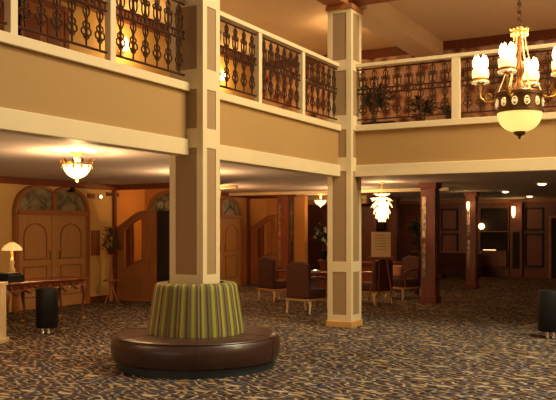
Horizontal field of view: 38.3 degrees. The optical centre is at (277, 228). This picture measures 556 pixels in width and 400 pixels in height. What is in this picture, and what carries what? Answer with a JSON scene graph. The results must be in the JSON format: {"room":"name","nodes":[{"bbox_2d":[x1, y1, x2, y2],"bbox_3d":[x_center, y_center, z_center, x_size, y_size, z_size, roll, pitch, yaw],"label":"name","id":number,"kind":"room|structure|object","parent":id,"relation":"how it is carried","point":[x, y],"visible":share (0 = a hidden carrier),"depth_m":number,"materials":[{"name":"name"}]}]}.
{"room":"hotel lobby","nodes":[
{"label":"hotel lobby","id":0,"kind":"room"},
{"bbox_2d":[0,183,247,311],"bbox_3d":[-7.164,0.300,11.932,0.200,2.600,26.100,0,0,29],"label":"wall","id":1,"kind":"structure","parent":0,"point":[100,210],"depth_m":17.53,"materials":[{"name":"beige paint"}]},
{"bbox_2d":[12,185,89,311],"bbox_3d":[-4.588,0.365,16.336,0.110,2.470,2.100,0,0,29],"label":"door","id":2,"kind":"structure","parent":1,"relation":"in","point":[51,228],"depth_m":16.27,"materials":[{"name":"brown wood"}]},
{"bbox_2d":[0,176,118,190],"bbox_3d":[-8.457,-0.935,9.277,0.070,0.130,20.200,0,0,29],"label":"trim","id":3,"kind":"structure","parent":1,"relation":"attached to","point":[3,179],"depth_m":16.38,"materials":[{"name":"red wood"}]},
{"bbox_2d":[87,193,95,198],"bbox_3d":[-4.053,-0.720,17.396,0.036,0.120,0.240,0,0,29],"label":"wall fitting","id":4,"kind":"object","parent":1,"relation":"attached to","point":[89,195],"visible":1,"depth_m":17.37,"materials":[{"name":"red wood"}]},
{"bbox_2d":[91,230,99,255],"bbox_3d":[-3.991,0.305,17.509,0.036,0.550,0.260,0,0,29],"label":"wall plaque","id":5,"kind":"object","parent":1,"relation":"attached to","point":[95,234],"visible":1,"depth_m":17.48,"materials":[{"name":"brown wood"}]},
{"bbox_2d":[90,295,108,302],"bbox_3d":[-3.896,1.535,17.690,0.030,0.130,0.740,0,0,29],"label":"baseboard","id":6,"kind":"structure","parent":1,"relation":"attached to","point":[102,297],"depth_m":17.57,"materials":[{"name":"red wood"}]},
{"bbox_2d":[106,192,118,196],"bbox_3d":[-3.722,-0.775,18.003,0.036,0.090,0.420,0,0,29],"label":"air vent","id":7,"kind":"object","parent":1,"relation":"in","point":[107,193],"visible":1,"depth_m":17.92,"materials":[{"name":"brown metal"}]},
{"bbox_2d":[112,190,116,299],"bbox_3d":[-3.691,0.360,18.046,0.090,2.480,0.080,0,0,29],"label":"trim","id":8,"kind":"structure","parent":1,"relation":"attached to","point":[114,198],"depth_m":18.01,"materials":[{"name":"red wood"}]},
{"bbox_2d":[220,185,237,188],"bbox_3d":[-1.912,-0.965,18.875,2.220,0.070,0.120,0,0,29],"label":"trim","id":9,"kind":"structure","parent":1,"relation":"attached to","point":[229,186],"depth_m":18.37,"materials":[{"name":"beige paint"}]},
{"bbox_2d":[220,198,242,284],"bbox_3d":[-1.550,0.365,21.912,0.110,2.470,2.100,0,0,29],"label":"door","id":10,"kind":"structure","parent":1,"relation":"in","point":[231,217],"depth_m":22.36,"materials":[{"name":"brown wood"}]},
{"bbox_2d":[220,192,249,197],"bbox_3d":[-1.926,-0.945,21.263,0.070,0.110,4.700,0,0,29],"label":"trim","id":11,"kind":"structure","parent":1,"relation":"attached to","point":[221,194],"depth_m":22.23,"materials":[{"name":"red wood"}]},
{"bbox_2d":[229,187,449,195],"bbox_3d":[0.442,-0.960,21.294,8.400,0.080,0.120,0,0,29],"label":"trim","id":12,"kind":"structure","parent":1,"relation":"attached to","point":[445,188],"depth_m":20.92,"materials":[{"name":"beige paint"}]},
{"bbox_2d":[117,189,168,266],"bbox_3d":[-2.556,0.300,18.247,2.250,2.600,1.200,0,0,29],"label":"wall","id":13,"kind":"structure","parent":0,"point":[129,202],"depth_m":18.74,"materials":[{"name":"orange paint"}]},
{"bbox_2d":[117,183,169,189],"bbox_3d":[-2.708,-0.940,17.601,2.200,0.120,0.080,0,0,29],"label":"trim","id":14,"kind":"structure","parent":13,"relation":"attached to","point":[154,185],"depth_m":17.70,"materials":[{"name":"red wood"}]},
{"bbox_2d":[147,189,169,301],"bbox_3d":[-2.299,0.370,17.412,1.320,2.460,0.100,0,0,29],"label":"door","id":15,"kind":"structure","parent":13,"relation":"in","point":[158,209],"depth_m":17.59,"materials":[{"name":"brown wood"}]},
{"bbox_2d":[47,0,253,100],"bbox_3d":[-5.946,-2.800,9.361,0.200,2.400,22.750,0,0,29],"label":"wall","id":16,"kind":"structure","parent":0,"point":[78,14],"depth_m":15.19,"materials":[{"name":"yellow paint"}]},
{"bbox_2d":[0,0,20,35],"bbox_3d":[-4.315,-2.660,12.020,0.120,2.120,1.160,0,0,29],"label":"panelled door","id":17,"kind":"structure","parent":16,"relation":"in","point":[2,10],"depth_m":12.23,"materials":[{"name":"brown wood"}]},
{"bbox_2d":[21,0,68,48],"bbox_3d":[-3.798,-2.660,12.969,0.120,2.120,1.160,0,0,29],"label":"panelled door","id":18,"kind":"structure","parent":16,"relation":"in","point":[32,23],"depth_m":13.04,"materials":[{"name":"brown wood"}]},
{"bbox_2d":[118,37,128,54],"bbox_3d":[-2.822,-3.358,14.661,0.215,0.304,0.170,0,0,29],"label":"wall sconce","id":19,"kind":"object","parent":16,"relation":"attached to","point":[126,47],"visible":0.59,"depth_m":14.61,"materials":[{"name":"glass"}]},
{"bbox_2d":[61,0,253,66],"bbox_3d":[-5.838,-3.910,9.245,0.100,0.180,22.650,0,0,29],"label":"trim","id":20,"kind":"structure","parent":16,"relation":"attached to","point":[66,1],"depth_m":15.07,"materials":[{"name":"red wood"}]},
{"bbox_2d":[220,70,224,82],"bbox_3d":[-1.238,-3.348,17.591,0.194,0.273,0.153,0,0,29],"label":"wall sconce","id":21,"kind":"object","parent":16,"relation":"attached to","point":[222,71],"visible":0.59,"depth_m":17.54,"materials":[{"name":"glass"}]},
{"bbox_2d":[0,43,337,164],"bbox_3d":[-3.278,-1.275,5.333,0.100,0.750,18.230,0,0,29],"label":"wall","id":22,"kind":"structure","parent":0,"point":[30,81],"depth_m":8.37,"materials":[{"name":"paint"}]},
{"bbox_2d":[0,107,339,176],"bbox_3d":[-3.304,-0.948,5.291,0.175,0.188,18.130,0,0,29],"label":"trim","id":23,"kind":"structure","parent":22,"relation":"attached to","point":[13,121],"depth_m":8.38,"materials":[{"name":"beige paint"}]},
{"bbox_2d":[0,30,340,130],"bbox_3d":[-3.297,-1.645,5.287,0.190,0.100,18.130,0,0,29],"label":"trim","id":24,"kind":"structure","parent":22,"relation":"attached to","point":[6,38],"depth_m":8.34,"materials":[{"name":"beige paint"}]},
{"bbox_2d":[0,0,187,75],"bbox_3d":[-2.337,-2.197,6.996,0.090,1.005,5.250,0,0,29],"label":"balcony railing","id":25,"kind":"object","parent":24,"relation":"on","point":[11,10],"visible":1,"depth_m":8.12,"materials":[{"name":"black metal"}]},
{"bbox_2d":[220,11,338,119],"bbox_3d":[0.026,-2.197,11.334,0.090,1.005,3.910,0,0,29],"label":"balcony railing","id":26,"kind":"object","parent":24,"relation":"on","point":[256,43],"visible":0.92,"depth_m":11.23,"materials":[{"name":"black metal"}]},
{"bbox_2d":[0,274,555,399],"bbox_3d":[2.429,1.650,11.773,25.000,0.100,35.000,0,0,29],"label":"floor","id":27,"kind":"structure","parent":0,"point":[485,342],"depth_m":10.20,"materials":[{"name":"carpet"}]},
{"bbox_2d":[0,282,8,343],"bbox_3d":[-3.983,1.175,11.300,0.280,0.850,0.280,0,0,0],"label":"pedestal","id":28,"kind":"object","parent":27,"relation":"on","point":[3,338],"visible":1,"depth_m":11.25,"materials":[{"name":"beige paint"}]},
{"bbox_2d":[35,287,57,334],"bbox_3d":[-3.523,1.250,12.200,0.336,0.700,0.336,0,0,29],"label":"waste bin","id":29,"kind":"object","parent":27,"relation":"on","point":[46,298],"visible":1,"depth_m":12.06,"materials":[{"name":"black metal"}]},
{"bbox_2d":[6,276,87,329],"bbox_3d":[-4.121,1.229,13.577,0.673,0.749,1.900,0,0,29],"label":"console table","id":30,"kind":"object","parent":27,"relation":"on","point":[56,281],"visible":0.83,"depth_m":13.68,"materials":[{"name":"brown wood"}]},
{"bbox_2d":[2,240,21,271],"bbox_3d":[-4.402,0.515,13.240,0.308,0.680,0.308,0,0,-39],"label":"table lamp","id":31,"kind":"object","parent":30,"relation":"on","point":[11,246],"visible":0.81,"depth_m":13.19,"materials":[{"name":"glass"}]},
{"bbox_2d":[0,272,24,282],"bbox_3d":[-4.379,0.780,12.890,0.420,0.150,0.390,0,0,23],"label":"equipment box","id":32,"kind":"object","parent":30,"relation":"on","point":[10,277],"visible":0.97,"depth_m":12.74,"materials":[{"name":"black paint"}]},
{"bbox_2d":[99,227,122,303],"bbox_3d":[-3.587,0.756,17.194,0.540,1.680,0.519,0,0,-15],"label":"stand","id":33,"kind":"object","parent":27,"relation":"on","point":[110,250],"visible":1,"depth_m":17.16,"materials":[{"name":"brown wood"}]},
{"bbox_2d":[103,279,118,281],"bbox_3d":[-3.591,1.105,17.200,0.320,0.030,0.320,0,0,29],"label":"shelf","id":34,"kind":"object","parent":33,"relation":"attached to","point":[107,280],"depth_m":17.09,"materials":[{"name":"brown wood"}]},
{"bbox_2d":[106,247,115,254],"bbox_3d":[-3.591,0.475,17.200,0.220,0.150,0.220,0,0,29],"label":"plant pot","id":35,"kind":"object","parent":33,"relation":"on","point":[110,250],"depth_m":17.14,"materials":[{"name":"brown metal"}]},
{"bbox_2d":[116,210,146,300],"bbox_3d":[-3.266,0.595,17.905,0.870,2.010,0.140,0,0,29],"label":"wall","id":36,"kind":"structure","parent":27,"relation":"on","point":[132,283],"depth_m":17.87,"materials":[{"name":"brown wood"}]},
{"bbox_2d":[170,0,219,283],"bbox_3d":[-0.982,-1.025,9.452,0.530,5.250,0.420,0,0,29],"label":"square column","id":37,"kind":"structure","parent":27,"relation":"on","point":[194,177],"depth_m":9.30,"materials":[{"name":"beige paint"}]},
{"bbox_2d":[110,280,279,378],"bbox_3d":[-0.968,1.113,9.458,1.986,0.975,1.986,0,0,29],"label":"round ottoman","id":38,"kind":"object","parent":27,"relation":"on","point":[193,331],"visible":0.97,"depth_m":8.92,"materials":[{"name":"brown leather"}]},
{"bbox_2d":[250,215,276,283],"bbox_3d":[-0.443,0.595,23.086,0.870,2.010,0.140,0,0,29],"label":"wall","id":39,"kind":"structure","parent":27,"relation":"on","point":[257,230],"depth_m":23.11,"materials":[{"name":"brown wood"}]},
{"bbox_2d":[247,199,249,283],"bbox_3d":[-0.864,0.360,23.224,0.100,2.480,0.080,0,0,29],"label":"trim","id":40,"kind":"structure","parent":39,"relation":"attached to","point":[248,200],"depth_m":23.19,"materials":[{"name":"red wood"}]},
{"bbox_2d":[257,257,285,301],"bbox_3d":[-0.035,1.112,17.872,0.670,0.985,0.650,0,0,-38],"label":"armchair","id":41,"kind":"object","parent":27,"relation":"on","point":[268,280],"visible":0.86,"depth_m":17.62,"materials":[{"name":"brown leather"}]},
{"bbox_2d":[275,195,295,279],"bbox_3d":[0.206,0.300,21.696,0.420,2.600,0.420,0,0,29],"label":"column","id":42,"kind":"structure","parent":27,"relation":"on","point":[285,203],"depth_m":21.56,"materials":[{"name":"wood"}]},
{"bbox_2d":[285,262,326,314],"bbox_3d":[0.568,1.112,15.366,0.650,0.985,0.670,0,0,40],"label":"armchair","id":43,"kind":"object","parent":27,"relation":"on","point":[298,274],"visible":0.89,"depth_m":15.11,"materials":[{"name":"red fabric"}]},
{"bbox_2d":[311,271,326,306],"bbox_3d":[0.820,1.239,16.400,0.540,0.718,0.540,0,0,29],"label":"side table","id":44,"kind":"object","parent":27,"relation":"on","point":[318,273],"visible":0.48,"depth_m":16.32,"materials":[{"name":"red wood"}]},
{"bbox_2d":[317,260,326,287],"bbox_3d":[1.046,1.150,18.200,0.340,0.900,0.340,0,0,29],"label":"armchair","id":45,"kind":"object","parent":27,"relation":"on","point":[323,263],"visible":0.37,"depth_m":18.11,"materials":[{"name":"red wood"}]},
{"bbox_2d":[312,220,326,259],"bbox_3d":[1.053,0.252,18.208,0.690,0.896,0.625,0,0,29],"label":"flower arrangement","id":46,"kind":"object","parent":45,"relation":"on","point":[323,235],"visible":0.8,"depth_m":18.13,"materials":[{"name":"green plant"}]},
{"bbox_2d":[308,195,376,260],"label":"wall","id":47,"kind":"structure","parent":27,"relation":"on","point":[368,217],"depth_m":24.87,"materials":[{"name":"red wood"}]},
{"bbox_2d":[325,3,363,327],"bbox_3d":[1.099,-1.025,13.220,0.480,5.250,0.490,0,0,29],"label":"square column","id":48,"kind":"structure","parent":27,"relation":"on","point":[343,20],"depth_m":13.04,"materials":[{"name":"beige paint"}]},
{"bbox_2d":[361,258,393,304],"bbox_3d":[2.050,1.112,17.166,0.650,0.985,0.670,0,0,-40],"label":"armchair","id":49,"kind":"object","parent":27,"relation":"on","point":[384,286],"visible":0.79,"depth_m":16.91,"materials":[{"name":"red leather"}]},
{"bbox_2d":[367,257,394,309],"bbox_3d":[2.037,0.851,16.056,0.548,1.505,0.512,0,0,0],"label":"easel","id":50,"kind":"object","parent":27,"relation":"on","point":[369,257],"visible":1,"depth_m":15.86,"materials":[{"name":"red wood"}]},
{"bbox_2d":[371,232,390,256],"bbox_3d":[2.037,0.305,15.819,0.380,0.490,0.023,0,0,0],"label":"notice board","id":51,"kind":"object","parent":50,"relation":"on","point":[380,241],"visible":1,"depth_m":15.81,"materials":[{"name":"brown paper"}]},
{"bbox_2d":[361,261,412,290],"bbox_3d":[2.742,1.220,20.500,1.600,0.760,0.600,0,0,0],"label":"desk","id":52,"kind":"object","parent":27,"relation":"on","point":[365,265],"visible":0.07,"depth_m":20.24,"materials":[{"name":"red wood"}]},
{"bbox_2d":[385,197,400,260],"bbox_3d":[3.676,0.300,25.556,0.380,2.600,0.380,0,0,29],"label":"column","id":53,"kind":"structure","parent":27,"relation":"on","point":[393,218],"depth_m":25.41,"materials":[{"name":"wood"}]},
{"bbox_2d":[385,256,420,299],"bbox_3d":[2.888,1.112,18.427,0.670,0.985,0.650,0,0,-36],"label":"armchair","id":54,"kind":"object","parent":27,"relation":"on","point":[411,265],"visible":0.8,"depth_m":18.35,"materials":[{"name":"brown fabric"}]},
{"bbox_2d":[393,265,401,277],"bbox_3d":[2.654,0.970,18.150,0.340,0.300,0.140,0,0,0],"label":"cushion","id":55,"kind":"object","parent":54,"relation":"on","point":[397,269],"visible":0.6,"depth_m":18.09,"materials":[{"name":"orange fabric"}]},
{"bbox_2d":[404,216,420,294],"bbox_3d":[3.480,0.628,19.591,0.788,1.944,0.777,0,0,29],"label":"potted plant","id":56,"kind":"object","parent":27,"relation":"on","point":[415,229],"visible":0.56,"depth_m":19.53,"materials":[{"name":"green plant"}]},
{"bbox_2d":[418,182,441,303],"bbox_3d":[3.296,0.300,17.336,0.400,2.600,0.400,0,0,29],"label":"column","id":57,"kind":"structure","parent":27,"relation":"on","point":[430,191],"depth_m":17.20,"materials":[{"name":"wood"}]},
{"bbox_2d":[410,251,481,278],"bbox_3d":[5.416,1.170,26.242,2.400,0.860,0.570,0,0,29],"label":"reception desk","id":58,"kind":"object","parent":27,"relation":"on","point":[451,262],"visible":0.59,"depth_m":26.07,"materials":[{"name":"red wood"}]},
{"bbox_2d":[464,191,479,288],"bbox_3d":[5.216,0.300,21.528,0.340,2.600,0.340,0,0,29],"label":"column","id":59,"kind":"structure","parent":27,"relation":"on","point":[472,282],"depth_m":21.41,"materials":[{"name":"wood"}]},
{"bbox_2d":[537,289,555,338],"bbox_3d":[3.988,1.250,11.750,0.336,0.700,0.336,0,0,29],"label":"waste bin","id":60,"kind":"object","parent":27,"relation":"on","point":[546,298],"visible":1,"depth_m":11.62,"materials":[{"name":"black metal"}]},
{"bbox_2d":[0,132,555,200],"bbox_3d":[3.663,-1.300,9.962,21.100,0.600,33.000,0,0,29],"label":"ceiling","id":61,"kind":"structure","parent":0,"point":[22,156],"depth_m":15.24,"materials":[{"name":"white paint"}]},
{"bbox_2d":[59,151,94,181],"bbox_3d":[-2.613,-0.805,10.400,0.466,0.390,0.466,0,0,29],"label":"ceiling lamp","id":62,"kind":"object","parent":61,"relation":"attached to","point":[79,169],"visible":1,"depth_m":10.29,"materials":[{"name":"glass"}]},
{"bbox_2d":[313,194,326,206],"bbox_3d":[1.232,-0.815,23.200,0.439,0.370,0.418,0,0,29],"label":"ceiling lamp","id":63,"kind":"object","parent":61,"relation":"attached to","point":[320,201],"visible":0.99,"depth_m":23.09,"materials":[{"name":"glass"}]},
{"bbox_2d":[361,83,394,123],"bbox_3d":[1.855,-2.199,15.223,0.831,1.193,0.829,0,0,-17],"label":"potted plant","id":64,"kind":"object","parent":61,"relation":"on","point":[380,100],"visible":0.48,"depth_m":15.09,"materials":[{"name":"green plant"}]},
{"bbox_2d":[361,121,396,124],"bbox_3d":[1.892,-1.963,17.162,1.340,0.720,0.850,0,0,29],"label":"sofa","id":65,"kind":"object","parent":61,"relation":"on","point":[381,122],"visible":0.04,"depth_m":17.25,"materials":[{"name":"black paint"}]},
{"bbox_2d":[372,182,392,221],"bbox_3d":[2.213,-0.572,16.998,0.476,0.855,0.476,0,0,29],"label":"pendant","id":66,"kind":"object","parent":61,"relation":"hanging from","point":[381,212],"visible":1,"depth_m":16.91,"materials":[{"name":"glass"}]},
{"bbox_2d":[406,95,438,120],"bbox_3d":[2.930,-2.191,16.276,0.696,1.178,0.677,0,0,-13],"label":"potted plant","id":67,"kind":"object","parent":61,"relation":"on","point":[414,103],"visible":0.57,"depth_m":16.21,"materials":[{"name":"green plant"}]},
{"bbox_2d":[438,105,450,118],"bbox_3d":[3.300,-2.025,15.583,0.444,0.846,0.414,0,0,2],"label":"potted plant","id":68,"kind":"object","parent":61,"relation":"on","point":[449,106],"visible":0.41,"depth_m":15.55,"materials":[{"name":"green plant"}]},
{"bbox_2d":[250,195,307,263],"bbox_3d":[-0.062,0.300,23.607,1.500,2.600,1.200,0,0,29],"label":"wall","id":69,"kind":"structure","parent":0,"point":[259,208],"depth_m":23.73,"materials":[{"name":"orange paint"}]},
{"bbox_2d":[248,195,276,198],"bbox_3d":[-0.237,-0.940,22.974,1.400,0.120,0.080,0,0,29],"label":"trim","id":70,"kind":"structure","parent":69,"relation":"attached to","point":[253,196],"depth_m":23.07,"materials":[{"name":"red wood"}]},
{"bbox_2d":[103,0,555,61],"bbox_3d":[2.220,-4.100,4.911,18.800,0.200,22.750,0,0,29],"label":"ceiling","id":71,"kind":"structure","parent":0,"point":[303,23],"depth_m":15.20,"materials":[{"name":"beige paint"}]},
{"bbox_2d":[317,0,356,5],"bbox_3d":[-3.215,-3.825,5.396,0.350,0.350,18.400,0,0,29],"label":"trim","id":72,"kind":"structure","parent":71,"relation":"attached to","point":[325,2],"depth_m":12.89,"materials":[{"name":"brown wood"}]},
{"bbox_2d":[349,0,397,5],"bbox_3d":[7.483,-3.860,9.793,14.230,0.280,0.400,0,0,29],"label":"trim","id":73,"kind":"structure","parent":71,"relation":"attached to","point":[356,2],"depth_m":13.08,"materials":[{"name":"brown wood"}]},
{"bbox_2d":[471,0,555,138],"bbox_3d":[2.747,-3.724,9.100,0.857,5.411,0.852,0,0,-12],"label":"chandelier","id":74,"kind":"object","parent":71,"relation":"hanging from","point":[519,107],"visible":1,"depth_m":8.96,"materials":[{"name":"brown metal"}]},
{"bbox_2d":[472,56,476,68],"bbox_3d":[2.307,-1.891,9.360,0.064,0.272,0.061,0,0,29],"label":"candle","id":75,"kind":"object","parent":74,"relation":"on","point":[474,64],"depth_m":9.34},
{"bbox_2d":[475,55,480,68],"bbox_3d":[2.326,-1.891,9.303,0.064,0.272,0.061,0,0,29],"label":"candle","id":76,"kind":"object","parent":74,"relation":"on","point":[477,60],"depth_m":9.29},
{"bbox_2d":[481,55,485,68],"bbox_3d":[2.385,-1.891,9.291,0.064,0.272,0.061,0,0,29],"label":"candle","id":77,"kind":"object","parent":74,"relation":"on","point":[483,60],"depth_m":9.27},
{"bbox_2d":[499,43,502,57],"bbox_3d":[2.440,-1.891,8.730,0.064,0.272,0.061,0,0,29],"label":"candle","id":78,"kind":"object","parent":74,"relation":"on","point":[501,46],"depth_m":8.71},
{"bbox_2d":[502,42,507,56],"bbox_3d":[2.460,-1.891,8.673,0.064,0.272,0.061,0,0,29],"label":"candle","id":79,"kind":"object","parent":74,"relation":"on","point":[504,47],"depth_m":8.66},
{"bbox_2d":[508,42,513,56],"bbox_3d":[2.518,-1.891,8.662,0.064,0.272,0.061,0,0,29],"label":"candle","id":80,"kind":"object","parent":74,"relation":"on","point":[511,46],"depth_m":8.65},
{"bbox_2d":[512,43,515,56],"bbox_3d":[2.558,-1.891,8.707,0.064,0.272,0.061,0,0,29],"label":"candle","id":81,"kind":"object","parent":74,"relation":"on","point":[514,49],"depth_m":8.68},
{"bbox_2d":[526,58,530,70],"bbox_3d":[2.955,-1.891,9.437,0.064,0.272,0.061,0,0,29],"label":"candle","id":82,"kind":"object","parent":74,"relation":"on","point":[528,65],"depth_m":9.42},
{"bbox_2d":[531,57,536,70],"bbox_3d":[3.014,-1.891,9.425,0.064,0.272,0.061,0,0,29],"label":"candle","id":83,"kind":"object","parent":74,"relation":"on","point":[534,61],"depth_m":9.41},
{"bbox_2d":[552,47,555,59],"bbox_3d":[3.070,-1.891,8.864,0.064,0.272,0.061,0,0,29],"label":"candle","id":84,"kind":"object","parent":74,"relation":"on","point":[554,50],"depth_m":8.85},
{"bbox_2d":[262,38,555,122],"bbox_3d":[7.799,-2.800,14.940,18.600,2.400,0.200,0,0,29],"label":"wall","id":85,"kind":"structure","parent":0,"point":[474,93],"depth_m":17.34,"materials":[{"name":"paper"}]},
{"bbox_2d":[358,2,442,57],"bbox_3d":[2.278,-3.825,15.300,0.520,0.350,4.250,0,0,29],"label":"ceiling beam","id":86,"kind":"structure","parent":85,"relation":"attached to","point":[383,20],"depth_m":15.05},
{"bbox_2d":[262,28,555,69],"bbox_3d":[7.727,-3.910,14.808,18.600,0.180,0.100,0,0,29],"label":"trim","id":87,"kind":"structure","parent":85,"relation":"attached to","point":[548,33],"depth_m":16.80,"materials":[{"name":"red wood"}]},
{"bbox_2d":[308,202,555,277],"bbox_3d":[9.893,0.300,25.471,25.000,2.600,0.200,0,0,29],"label":"wall","id":88,"kind":"structure","parent":0,"point":[407,212],"depth_m":27.43,"materials":[{"name":"red wood"}]},
{"bbox_2d":[377,209,385,258],"bbox_3d":[3.599,0.275,28.759,0.600,1.950,0.050,0,0,29],"label":"wall panel","id":89,"kind":"object","parent":88,"relation":"attached to","point":[381,225],"visible":0.15,"depth_m":28.69,"materials":[{"name":"red wood"}]},
{"bbox_2d":[308,198,555,205],"bbox_3d":[10.704,-0.940,24.870,23.000,0.120,0.080,0,0,29],"label":"trim","id":90,"kind":"structure","parent":88,"relation":"attached to","point":[526,199],"depth_m":26.80,"materials":[{"name":"brown wood"}]},
{"bbox_2d":[441,209,457,251],"bbox_3d":[5.899,0.275,27.505,0.600,1.950,0.050,0,0,29],"label":"wall panel","id":91,"kind":"object","parent":88,"relation":"attached to","point":[449,217],"visible":0.79,"depth_m":27.50,"materials":[{"name":"red wood"}]},
{"bbox_2d":[478,223,484,228],"bbox_3d":[6.843,-0.090,26.886,0.210,0.210,0.235,0,0,29],"label":"wall sconce","id":92,"kind":"object","parent":88,"relation":"attached to","point":[481,225],"visible":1,"depth_m":26.80,"materials":[{"name":"glass"}]},
{"bbox_2d":[478,206,509,276],"bbox_3d":[7.160,0.420,26.642,1.020,2.360,0.360,0,0,29],"label":"niche","id":93,"kind":"object","parent":88,"relation":"in","point":[494,239],"visible":0.95,"depth_m":26.69,"materials":[{"name":"paint"}]},
{"bbox_2d":[478,250,507,251],"bbox_3d":[7.164,0.740,26.628,0.920,0.040,0.340,0,0,29],"label":"countertop","id":94,"kind":"structure","parent":93,"relation":"on","point":[479,250],"depth_m":26.58,"materials":[{"name":"brown wood"}]},
{"bbox_2d":[510,202,522,277],"bbox_3d":[7.860,0.360,26.339,0.380,2.480,0.220,0,0,29],"label":"pilaster","id":95,"kind":"object","parent":88,"relation":"attached to","point":[516,223],"visible":1,"depth_m":26.24,"materials":[{"name":"paint"}]},
{"bbox_2d":[511,206,515,217],"bbox_3d":[7.719,-0.549,26.204,0.142,0.399,0.193,0,0,29],"label":"wall sconce","id":96,"kind":"object","parent":95,"relation":"attached to","point":[513,210],"visible":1,"depth_m":26.14,"materials":[{"name":"glass"}]},
{"bbox_2d":[525,207,543,266],"bbox_3d":[8.384,0.275,26.151,0.600,1.950,0.050,0,0,29],"label":"wall panel","id":97,"kind":"object","parent":88,"relation":"attached to","point":[534,217],"visible":1,"depth_m":26.14,"materials":[{"name":"red wood"}]},
{"bbox_2d":[549,216,555,278],"bbox_3d":[9.216,0.585,25.692,1.000,2.030,0.060,0,0,29],"label":"doorway","id":98,"kind":"structure","parent":88,"relation":"in","point":[552,219],"depth_m":25.88,"materials":[{"name":"paint"}]},
{"bbox_2d":[356,119,555,164],"bbox_3d":[7.417,-1.275,9.829,14.380,0.750,0.100,0,0,29],"label":"wall","id":99,"kind":"structure","parent":0,"point":[489,141],"depth_m":12.35,"materials":[{"name":"paint"}]},
{"bbox_2d":[355,157,555,176],"bbox_3d":[7.434,-0.948,9.823,14.345,0.188,0.175,0,0,29],"label":"trim","id":100,"kind":"structure","parent":99,"relation":"attached to","point":[548,163],"depth_m":12.28,"materials":[{"name":"beige paint"}]},
{"bbox_2d":[355,112,555,131],"bbox_3d":[7.437,-1.645,9.813,14.330,0.100,0.190,0,0,29],"label":"trim","id":101,"kind":"structure","parent":99,"relation":"attached to","point":[548,115],"depth_m":12.43,"materials":[{"name":"beige paint"}]},
{"bbox_2d":[356,43,555,120],"bbox_3d":[4.430,-2.197,11.423,7.150,1.005,0.090,0,0,29],"label":"balcony railing","id":102,"kind":"object","parent":101,"relation":"on","point":[455,58],"visible":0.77,"depth_m":12.44,"materials":[{"name":"black metal"}]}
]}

